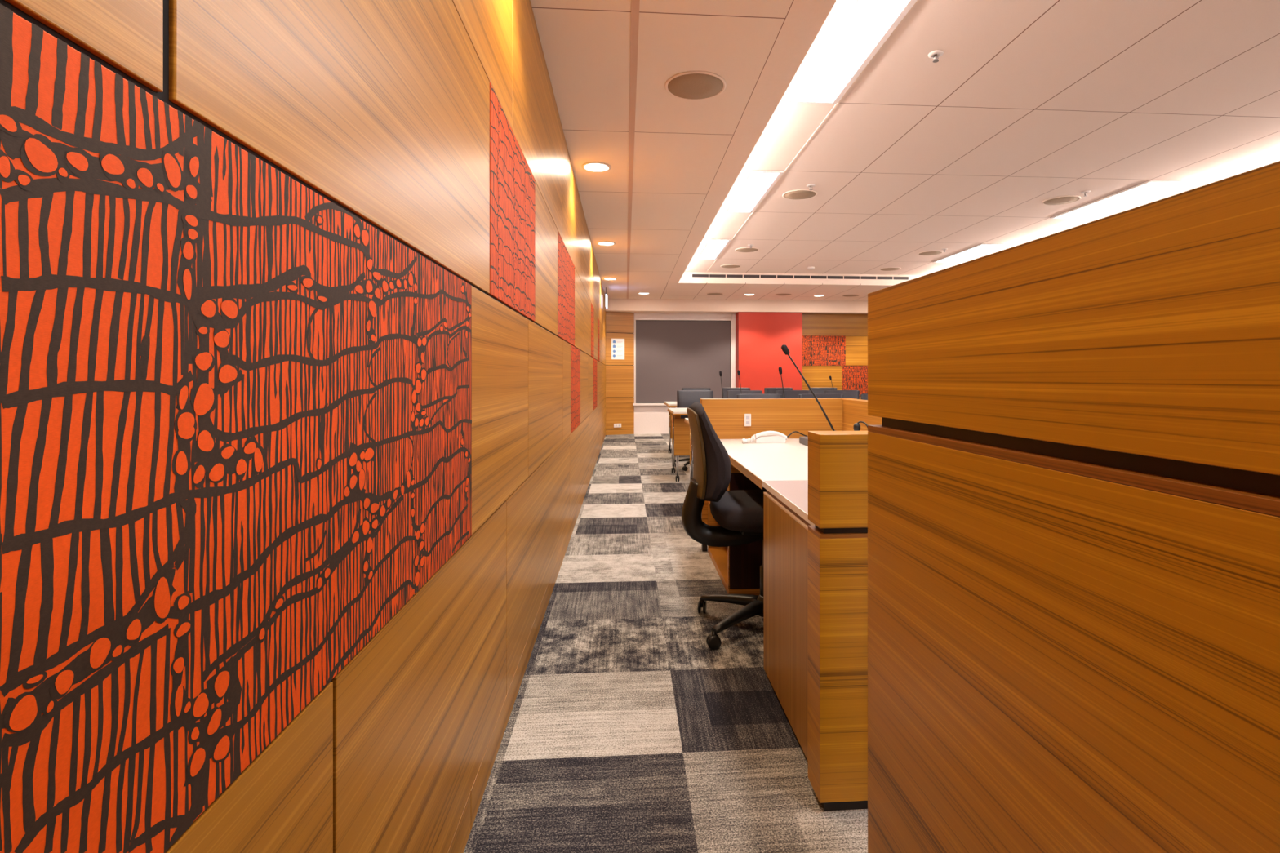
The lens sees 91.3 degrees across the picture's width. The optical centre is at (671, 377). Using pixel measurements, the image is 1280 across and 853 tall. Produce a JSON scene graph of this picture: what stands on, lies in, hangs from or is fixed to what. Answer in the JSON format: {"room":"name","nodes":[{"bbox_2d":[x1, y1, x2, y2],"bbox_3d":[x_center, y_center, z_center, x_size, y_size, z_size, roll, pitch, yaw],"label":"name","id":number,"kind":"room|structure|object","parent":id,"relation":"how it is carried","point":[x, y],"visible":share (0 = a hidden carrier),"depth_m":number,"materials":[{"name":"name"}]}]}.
{"room":"courtroom","nodes":[
{"label":"courtroom","id":0,"kind":"room"},
{"bbox_2d":[0,0,605,852],"bbox_3d":[-0.772,-0.266,4.465,0.160,2.660,14.220,0,0,-4],"label":"wall","id":1,"kind":"structure","parent":0,"point":[380,108],"depth_m":1.09,"materials":[{"name":"brown wood"}]},
{"bbox_2d":[0,3,471,852],"bbox_3d":[-0.409,0.078,0.538,0.021,0.587,1.852,0,0,-4],"label":"wall panel","id":2,"kind":"object","parent":1,"relation":"attached to","point":[235,407],"visible":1,"depth_m":0.50,"materials":[{"name":"red"}]},
{"bbox_2d":[488,82,535,321],"bbox_3d":[-0.523,-0.504,2.077,0.021,0.563,0.830,0,0,-4],"label":"wall panel","id":3,"kind":"object","parent":1,"relation":"attached to","point":[512,181],"visible":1,"depth_m":1.96,"materials":[{"name":"red"}]},
{"bbox_2d":[447,431,605,852],"bbox_3d":[-0.808,1.018,5.907,0.017,0.093,11.300,0,0,-4],"label":"baseboard","id":4,"kind":"structure","parent":1,"relation":"attached to","point":[481,780],"depth_m":1.88,"materials":[{"name":"brown wood"}]},
{"bbox_2d":[557,230,574,346],"bbox_3d":[-0.658,-0.504,3.890,0.021,0.563,1.110,0,0,-4],"label":"wall panel","id":5,"kind":"object","parent":1,"relation":"attached to","point":[566,268],"visible":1,"depth_m":3.74,"materials":[{"name":"red"}]},
{"bbox_2d":[570,344,580,433],"bbox_3d":[-0.707,0.078,4.555,0.021,0.587,0.848,0,0,-4],"label":"wall panel","id":6,"kind":"object","parent":1,"relation":"attached to","point":[575,352],"visible":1,"depth_m":4.47,"materials":[{"name":"red fabric"}]},
{"bbox_2d":[591,302,593,357],"bbox_3d":[-0.876,-0.504,6.837,0.021,0.563,0.563,0,0,-4],"label":"wall panel","id":7,"kind":"object","parent":1,"relation":"attached to","point":[592,307],"visible":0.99,"depth_m":6.78,"materials":[{"name":"red fabric"}]},
{"bbox_2d":[593,358,596,409],"bbox_3d":[-0.922,0.078,7.462,0.021,0.587,0.938,0,0,-4],"label":"wall panel","id":8,"kind":"object","parent":1,"relation":"attached to","point":[594,360],"visible":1,"depth_m":7.32,"materials":[{"name":"red fabric"}]},
{"bbox_2d":[597,317,599,360],"bbox_3d":[-0.991,-0.504,8.387,0.021,0.563,0.593,0,0,-4],"label":"wall panel","id":9,"kind":"object","parent":1,"relation":"attached to","point":[597,317],"visible":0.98,"depth_m":8.23,"materials":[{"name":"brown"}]},
{"bbox_2d":[605,311,634,435],"bbox_3d":[-1.046,-0.072,11.616,0.700,2.272,0.100,0,0,-23],"label":"pillar","id":10,"kind":"structure","parent":0,"point":[620,373],"depth_m":11.60,"materials":[{"name":"brown wood"}]},
{"bbox_2d":[613,423,621,427],"bbox_3d":[-1.002,0.894,11.571,0.145,0.070,0.014,0,0,-23],"label":"wall socket","id":11,"kind":"object","parent":10,"relation":"attached to","point":[615,425],"visible":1,"depth_m":11.56,"materials":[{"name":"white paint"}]},
{"bbox_2d":[611,338,624,359],"bbox_3d":[-0.994,-0.523,11.578,0.255,0.385,0.005,0,0,-23],"label":"notice","id":12,"kind":"object","parent":10,"relation":"attached to","point":[617,344],"visible":1,"depth_m":11.58,"materials":[{"name":"paper"}]},
{"bbox_2d":[463,433,867,852],"bbox_3d":[2.393,1.064,6.958,6.800,0.001,16.000,0,0,-4],"label":"floor","id":13,"kind":"structure","parent":0,"point":[625,731],"depth_m":1.95,"materials":[{"name":"carpet"}]},
{"bbox_2d":[663,401,676,457],"bbox_3d":[1.375,0.704,8.515,2.906,0.719,0.926,0,0,-4],"label":"meeting table","id":14,"kind":"object","parent":13,"relation":"on","point":[670,404],"visible":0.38,"depth_m":8.50,"materials":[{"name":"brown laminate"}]},
{"bbox_2d":[667,407,689,481],"bbox_3d":[1.208,0.704,6.702,2.456,0.719,0.856,0,0,-4],"label":"meeting table","id":15,"kind":"object","parent":13,"relation":"on","point":[680,428],"visible":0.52,"depth_m":6.33,"materials":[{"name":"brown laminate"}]},
{"bbox_2d":[719,370,723,398],"bbox_3d":[0.560,0.138,6.725,0.099,0.411,0.170,0,0,4],"label":"gooseneck microphone","id":16,"kind":"object","parent":15,"relation":"on","point":[720,371],"visible":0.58,"depth_m":6.67,"materials":[{"name":"black plastic"}]},
{"bbox_2d":[737,369,742,394],"bbox_3d":[0.744,0.133,6.748,0.178,0.421,0.100,0,0,-44],"label":"gooseneck microphone","id":17,"kind":"object","parent":15,"relation":"on","point":[738,371],"visible":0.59,"depth_m":6.68,"materials":[{"name":"black plastic"}]},
{"bbox_2d":[684,417,693,481],"bbox_3d":[0.849,0.704,4.926,1.426,0.719,0.806,0,0,-4],"label":"meeting table","id":18,"kind":"object","parent":13,"relation":"on","point":[686,420],"visible":0.02,"depth_m":5.16,"materials":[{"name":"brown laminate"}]},
{"bbox_2d":[778,366,785,398],"bbox_3d":[0.894,0.131,4.923,0.129,0.426,0.114,0,0,-4],"label":"gooseneck microphone","id":19,"kind":"object","parent":18,"relation":"on","point":[780,367],"visible":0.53,"depth_m":4.88,"materials":[{"name":"black plastic"}]},
{"bbox_2d":[674,390,713,471],"bbox_3d":[0.308,0.611,7.346,0.579,0.904,0.576,0,0,-4],"label":"chair","id":20,"kind":"object","parent":13,"relation":"on","point":[685,398],"visible":0.22,"depth_m":7.56,"materials":[{"name":"grey leather"}]},
{"bbox_2d":[681,387,710,390],"bbox_3d":[0.397,0.611,9.298,0.579,0.904,0.576,0,0,-4],"label":"chair","id":21,"kind":"object","parent":13,"relation":"on","point":[682,388],"visible":0.02,"depth_m":9.53,"materials":[{"name":"black plastic"}]},
{"bbox_2d":[681,401,766,649],"bbox_3d":[0.363,0.583,2.664,0.650,0.959,0.661,0,0,31],"label":"office chair","id":22,"kind":"object","parent":13,"relation":"on","point":[739,514],"visible":0.62,"depth_m":2.53,"materials":[{"name":"black fabric"}]},
{"bbox_2d":[721,387,750,398],"bbox_3d":[1.010,0.611,9.344,0.579,0.904,0.576,0,0,-4],"label":"chair","id":23,"kind":"object","parent":13,"relation":"on","point":[724,389],"visible":0.02,"depth_m":9.56,"materials":[{"name":"black plastic"}]},
{"bbox_2d":[726,390,762,398],"bbox_3d":[0.913,0.611,7.411,0.579,0.904,0.576,0,0,-4],"label":"chair","id":24,"kind":"object","parent":13,"relation":"on","point":[730,393],"visible":0.03,"depth_m":7.63,"materials":[{"name":"black plastic"}]},
{"bbox_2d":[736,393,782,398],"bbox_3d":[0.864,0.611,5.763,0.579,0.904,0.576,0,0,-4],"label":"chair","id":25,"kind":"object","parent":13,"relation":"on","point":[744,395],"visible":0.02,"depth_m":5.99,"materials":[{"name":"grey fabric"}]},
{"bbox_2d":[764,387,792,393],"bbox_3d":[1.669,0.611,9.393,0.579,0.904,0.576,0,0,-4],"label":"chair","id":26,"kind":"object","parent":13,"relation":"on","point":[766,390],"visible":0.02,"depth_m":9.61,"materials":[{"name":"black plastic"}]},
{"bbox_2d":[700,398,881,811],"bbox_3d":[0.747,0.599,2.735,0.967,0.931,2.375,0,0,-4],"label":"desk","id":27,"kind":"object","parent":13,"relation":"on","point":[815,497],"visible":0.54,"depth_m":1.71,"materials":[{"name":"brown wood"}]},
{"bbox_2d":[707,464,759,595],"bbox_3d":[0.428,0.751,3.426,0.360,0.625,0.770,0,0,-4],"label":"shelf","id":28,"kind":"object","parent":27,"relation":"attached to","point":[737,566],"depth_m":3.04,"materials":[{"name":"brown wood"}]},
{"bbox_2d":[744,413,751,426],"bbox_3d":[0.463,0.261,3.808,0.042,0.076,0.012,0,0,-4],"label":"power outlet","id":29,"kind":"object","parent":27,"relation":"attached to","point":[747,416],"visible":1,"depth_m":3.80,"materials":[{"name":"white plastic"}]},
{"bbox_2d":[729,472,765,589],"bbox_3d":[0.458,0.747,3.053,0.355,0.563,0.021,0,0,-4],"label":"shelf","id":30,"kind":"object","parent":27,"relation":"attached to","point":[745,560],"depth_m":3.03,"materials":[{"name":"brown wood"}]},
{"bbox_2d":[742,431,786,443],"bbox_3d":[0.527,0.342,3.636,0.261,0.067,0.203,0,0,-3],"label":"desk telephone","id":31,"kind":"object","parent":27,"relation":"on","point":[766,437],"visible":1,"depth_m":3.57,"materials":[{"name":"white plastic"}]},
{"bbox_2d":[786,431,808,438],"bbox_3d":[0.758,0.346,3.692,0.210,0.057,0.011,0,0,-18],"label":"cable","id":32,"kind":"object","parent":27,"relation":"on","point":[788,435],"visible":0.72,"depth_m":3.68,"materials":[{"name":"black plastic"}]},
{"bbox_2d":[799,436,808,445],"bbox_3d":[0.853,0.354,3.487,0.240,0.043,0.170,0,0,-4],"label":"console","id":33,"kind":"object","parent":27,"relation":"on","point":[803,440],"visible":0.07,"depth_m":3.48,"materials":[{"name":"grey plastic"}]},
{"bbox_2d":[781,344,835,431],"bbox_3d":[0.780,0.079,3.477,0.362,0.517,0.100,0,0,-4],"label":"gooseneck microphone","id":34,"kind":"object","parent":33,"relation":"on","point":[784,348],"visible":0.7,"depth_m":3.45,"materials":[{"name":"black plastic"}]},
{"bbox_2d":[853,421,867,431],"bbox_3d":[0.875,0.294,2.990,0.168,0.166,0.121,0,0,-13],"label":"microphone","id":35,"kind":"object","parent":27,"relation":"on","point":[856,427],"visible":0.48,"depth_m":3.01,"materials":[{"name":"black plastic"}]},
{"bbox_2d":[775,390,810,398],"bbox_3d":[1.520,0.611,7.476,0.579,0.904,0.576,0,0,-4],"label":"chair","id":36,"kind":"object","parent":13,"relation":"on","point":[788,393],"visible":0.02,"depth_m":7.70,"materials":[{"name":"black fabric"}]},
{"bbox_2d":[798,393,844,398],"bbox_3d":[1.468,0.611,5.808,0.579,0.904,0.576,0,0,-4],"label":"chair","id":37,"kind":"object","parent":13,"relation":"on","point":[802,395],"visible":0.02,"depth_m":6.04,"materials":[{"name":"black plastic"}]},
{"bbox_2d":[808,387,836,393],"bbox_3d":[2.367,0.611,9.444,0.579,0.904,0.576,0,0,-4],"label":"chair","id":38,"kind":"object","parent":13,"relation":"on","point":[815,390],"visible":0.02,"depth_m":9.67,"materials":[{"name":"black plastic"}]},
{"bbox_2d":[824,390,859,399],"bbox_3d":[2.130,0.611,7.501,0.579,0.904,0.576,0,0,-4],"label":"chair","id":39,"kind":"object","parent":13,"relation":"on","point":[847,393],"visible":0.02,"depth_m":7.73,"materials":[{"name":"grey fabric"}]},
{"bbox_2d":[860,393,867,399],"bbox_3d":[2.072,0.611,5.833,0.579,0.904,0.576,0,0,-4],"label":"chair","id":40,"kind":"object","parent":13,"relation":"on","point":[864,396],"visible":0.02,"depth_m":6.04,"materials":[{"name":"grey fabric"}]},
{"bbox_2d":[867,160,1279,852],"bbox_3d":[0.577,0.446,-0.006,0.090,1.236,2.600,0,0,-6],"label":"wall","id":41,"kind":"structure","parent":13,"relation":"on","point":[1073,457],"depth_m":0.70,"materials":[{"name":"brown wood"}]},
{"bbox_2d":[633,312,732,434],"bbox_3d":[2.017,-0.236,12.032,6.800,2.600,0.200,0,0,-4],"label":"wall","id":42,"kind":"structure","parent":0,"point":[647,419],"depth_m":11.76,"materials":[{"name":"white paint"}]},
{"bbox_2d":[632,313,735,405],"bbox_3d":[0.242,-0.339,11.798,1.945,1.735,0.136,0,0,-4],"label":"window","id":43,"kind":"structure","parent":42,"relation":"in","point":[636,319],"depth_m":11.83,"materials":[{"name":"white paint"}]},
{"bbox_2d":[635,320,730,402],"bbox_3d":[0.223,-0.294,11.820,1.800,1.550,0.015,0,0,-4],"label":"roller blind","id":44,"kind":"object","parent":43,"relation":"attached to","point":[672,356],"visible":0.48,"depth_m":11.81,"materials":[{"name":"grey fabric"}]},
{"bbox_2d":[605,298,867,314],"bbox_3d":[1.988,-1.331,11.754,6.700,0.241,0.350,0,0,-4],"label":"ceiling beam","id":45,"kind":"structure","parent":42,"relation":"attached to","point":[620,305],"depth_m":11.53,"materials":[{"name":"white paint"}]},
{"bbox_2d":[735,311,802,393],"bbox_3d":[1.827,-0.073,11.761,1.200,2.274,0.309,0,0,-4],"label":"wall","id":46,"kind":"structure","parent":0,"point":[760,336],"depth_m":11.61,"materials":[{"name":"paint"}]},
{"bbox_2d":[802,313,867,399],"bbox_3d":[3.919,-0.073,12.007,3.010,2.274,0.129,0,0,-4],"label":"wall","id":47,"kind":"structure","parent":0,"point":[854,327],"depth_m":11.88,"materials":[{"name":"brown wood"}]},
{"bbox_2d":[802,335,845,365],"bbox_3d":[2.867,-0.504,11.869,0.885,0.563,0.021,0,0,-4],"label":"wall panel","id":48,"kind":"object","parent":47,"relation":"attached to","point":[817,350],"visible":0.98,"depth_m":11.86,"materials":[{"name":"red"}]},
{"bbox_2d":[842,365,867,396],"bbox_3d":[3.789,0.079,11.937,1.076,0.587,0.021,0,0,-4],"label":"wall panel","id":49,"kind":"object","parent":47,"relation":"attached to","point":[854,377],"visible":0.38,"depth_m":11.91,"materials":[{"name":"red"}]},
{"bbox_2d":[529,0,1279,301],"bbox_3d":[2.545,-1.582,4.901,7.000,0.308,15.000,0,0,-4],"label":"ceiling","id":50,"kind":"structure","parent":0,"point":[1025,104],"depth_m":3.85,"materials":[{"name":"tile"}]},
{"bbox_2d":[582,161,610,172],"bbox_3d":[-0.511,-1.427,4.244,0.196,0.008,0.196,0,0,-4],"label":"recessed light","id":51,"kind":"object","parent":50,"relation":"in","point":[595,166],"visible":1,"depth_m":4.23,"materials":[{"name":"white paint"}]},
{"bbox_2d":[596,240,615,245],"bbox_3d":[-0.699,-1.427,6.667,0.196,0.008,0.196,0,0,-4],"label":"recessed light","id":52,"kind":"object","parent":50,"relation":"in","point":[604,242],"visible":1,"depth_m":6.66,"materials":[{"name":"white"}]},
{"bbox_2d":[605,293,607,308],"bbox_3d":[-1.038,-1.274,9.956,0.028,0.316,0.298,0,0,-4],"label":"sign","id":53,"kind":"object","parent":50,"relation":"hanging from","point":[606,293],"visible":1,"depth_m":9.81,"materials":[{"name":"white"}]},
{"bbox_2d":[603,277,617,279],"bbox_3d":[-0.891,-1.427,9.059,0.196,0.008,0.196,0,0,-4],"label":"recessed light","id":54,"kind":"object","parent":50,"relation":"in","point":[606,278],"visible":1,"depth_m":9.04,"materials":[{"name":"white"}]},
{"bbox_2d":[665,71,726,100],"bbox_3d":[0.117,-1.427,3.067,0.300,0.009,0.300,0,0,-4],"label":"ceiling speaker","id":55,"kind":"object","parent":50,"relation":"attached to","point":[689,85],"visible":1,"depth_m":3.05},
{"bbox_2d":[696,239,731,259],"bbox_3d":[0.514,-1.592,7.815,0.270,0.012,1.190,0,0,-4],"label":"recessed light","id":56,"kind":"object","parent":50,"relation":"in","point":[713,249],"visible":1,"depth_m":7.75,"materials":[{"name":"white plastic"}]},
{"bbox_2d":[706,292,723,295],"bbox_3d":[0.742,-1.427,10.704,0.300,0.009,0.300,0,0,-4],"label":"ceiling speaker","id":57,"kind":"object","parent":50,"relation":"attached to","point":[712,293],"visible":1,"depth_m":10.71},
{"bbox_2d":[706,293,722,294],"bbox_3d":[0.742,-1.427,10.704,0.273,0.009,0.273,0,0,-4],"label":"grille","id":58,"kind":"object","parent":57,"relation":"attached to","point":[707,293],"depth_m":10.67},
{"bbox_2d":[720,264,741,268],"bbox_3d":[0.850,-1.593,8.977,0.300,0.009,0.300,0,0,-4],"label":"ceiling speaker","id":59,"kind":"object","parent":50,"relation":"attached to","point":[727,266],"visible":1,"depth_m":8.96},
{"bbox_2d":[735,247,759,252],"bbox_3d":[0.945,-1.593,7.821,0.300,0.009,0.300,0,0,-4],"label":"ceiling speaker","id":60,"kind":"object","parent":50,"relation":"attached to","point":[741,249],"visible":0.98,"depth_m":7.81},
{"bbox_2d":[724,169,783,213],"bbox_3d":[0.692,-1.592,5.422,0.270,0.012,1.190,0,0,-4],"label":"recessed light","id":61,"kind":"object","parent":50,"relation":"in","point":[756,184],"visible":1,"depth_m":5.31,"materials":[{"name":"white plastic"}]},
{"bbox_2d":[774,293,792,295],"bbox_3d":[1.929,-1.427,10.782,0.300,0.009,0.300,0,0,-4],"label":"ceiling speaker","id":62,"kind":"object","parent":50,"relation":"attached to","point":[779,294],"visible":1,"depth_m":10.72},
{"bbox_2d":[775,293,791,295],"bbox_3d":[1.929,-1.427,10.782,0.273,0.009,0.273,0,0,-4],"label":"grille","id":63,"kind":"object","parent":62,"relation":"attached to","point":[775,294],"depth_m":10.78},
{"bbox_2d":[691,273,908,279],"bbox_3d":[1.996,-1.544,9.613,3.400,0.059,0.019,0,0,-4],"label":"ceiling vent","id":64,"kind":"object","parent":50,"relation":"in","point":[693,275],"visible":1,"depth_m":9.61,"materials":[{"name":"metal"}]},
{"bbox_2d":[782,189,817,199],"bbox_3d":[1.120,-1.593,5.458,0.300,0.009,0.300,0,0,-4],"label":"ceiling speaker","id":65,"kind":"object","parent":50,"relation":"attached to","point":[797,194],"visible":0.99,"depth_m":5.44},
{"bbox_2d":[806,183,815,190],"bbox_3d":[1.159,-1.579,5.200,0.072,0.037,0.072,0,0,-4],"label":"sprinkler","id":66,"kind":"object","parent":50,"relation":"attached to","point":[811,185],"visible":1,"depth_m":5.19,"materials":[{"name":"white paint"}]},
{"bbox_2d":[807,266,814,270],"bbox_3d":[2.020,-1.580,9.054,0.100,0.036,0.100,0,0,-4],"label":"smoke detector","id":67,"kind":"object","parent":50,"relation":"attached to","point":[810,268],"visible":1,"depth_m":9.02,"materials":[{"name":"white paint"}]},
{"bbox_2d":[841,293,859,297],"bbox_3d":[3.132,-1.427,10.921,0.300,0.009,0.300,0,0,-4],"label":"ceiling speaker","id":68,"kind":"object","parent":50,"relation":"attached to","point":[851,295],"visible":1,"depth_m":10.93},
{"bbox_2d":[842,294,857,296],"bbox_3d":[3.132,-1.427,10.921,0.273,0.009,0.273,0,0,-4],"label":"grille","id":69,"kind":"object","parent":68,"relation":"attached to","point":[843,295],"depth_m":10.92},
{"bbox_2d":[791,0,916,104],"bbox_3d":[0.869,-1.592,3.028,0.270,0.012,1.190,0,0,-4],"label":"recessed light","id":70,"kind":"object","parent":50,"relation":"in","point":[864,26],"visible":1,"depth_m":3.02,"materials":[{"name":"white paint"}]},
{"bbox_2d":[879,266,901,271],"bbox_3d":[3.219,-1.593,9.203,0.300,0.009,0.300,0,0,-4],"label":"ceiling speaker","id":71,"kind":"object","parent":50,"relation":"attached to","point":[888,268],"visible":1,"depth_m":9.17},
{"bbox_2d":[880,267,899,271],"bbox_3d":[3.219,-1.593,9.203,0.273,0.009,0.273,0,0,-4],"label":"grille","id":72,"kind":"object","parent":71,"relation":"attached to","point":[882,268],"depth_m":9.18,"materials":[{"name":"white metal"}]},
{"bbox_2d":[917,250,942,255],"bbox_3d":[3.321,-1.593,8.027,0.300,0.009,0.300,0,0,-4],"label":"ceiling speaker","id":73,"kind":"object","parent":50,"relation":"attached to","point":[928,252],"visible":1,"depth_m":8.02},
{"bbox_2d":[928,49,943,62],"bbox_3d":[1.304,-1.579,3.085,0.072,0.037,0.072,0,0,-4],"label":"sprinkler","id":74,"kind":"object","parent":50,"relation":"attached to","point":[935,54],"visible":1,"depth_m":3.08,"materials":[{"name":"white paint"}]},
{"bbox_2d":[933,243,1003,262],"bbox_3d":[3.790,-1.592,8.058,0.270,0.012,1.190,0,0,-4],"label":"recessed light","id":75,"kind":"object","parent":50,"relation":"in","point":[981,247],"visible":1,"depth_m":7.97,"materials":[{"name":"white plastic"}]},
{"bbox_2d":[1041,195,1080,204],"bbox_3d":[3.514,-1.593,5.635,0.300,0.009,0.300,0,0,-4],"label":"ceiling speaker","id":76,"kind":"object","parent":50,"relation":"attached to","point":[1060,200],"visible":1,"depth_m":5.61},
{"bbox_2d":[1080,190,1090,196],"bbox_3d":[3.563,-1.579,5.378,0.072,0.037,0.072,0,0,-4],"label":"sprinkler","id":77,"kind":"object","parent":50,"relation":"attached to","point":[1086,191],"visible":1,"depth_m":5.37,"materials":[{"name":"white paint"}]},
{"bbox_2d":[1050,180,1181,218],"bbox_3d":[3.968,-1.592,5.664,0.270,0.012,1.190,0,0,-4],"label":"recessed light","id":78,"kind":"object","parent":50,"relation":"in","point":[1150,186],"visible":1,"depth_m":5.57,"materials":[{"name":"white plastic"}]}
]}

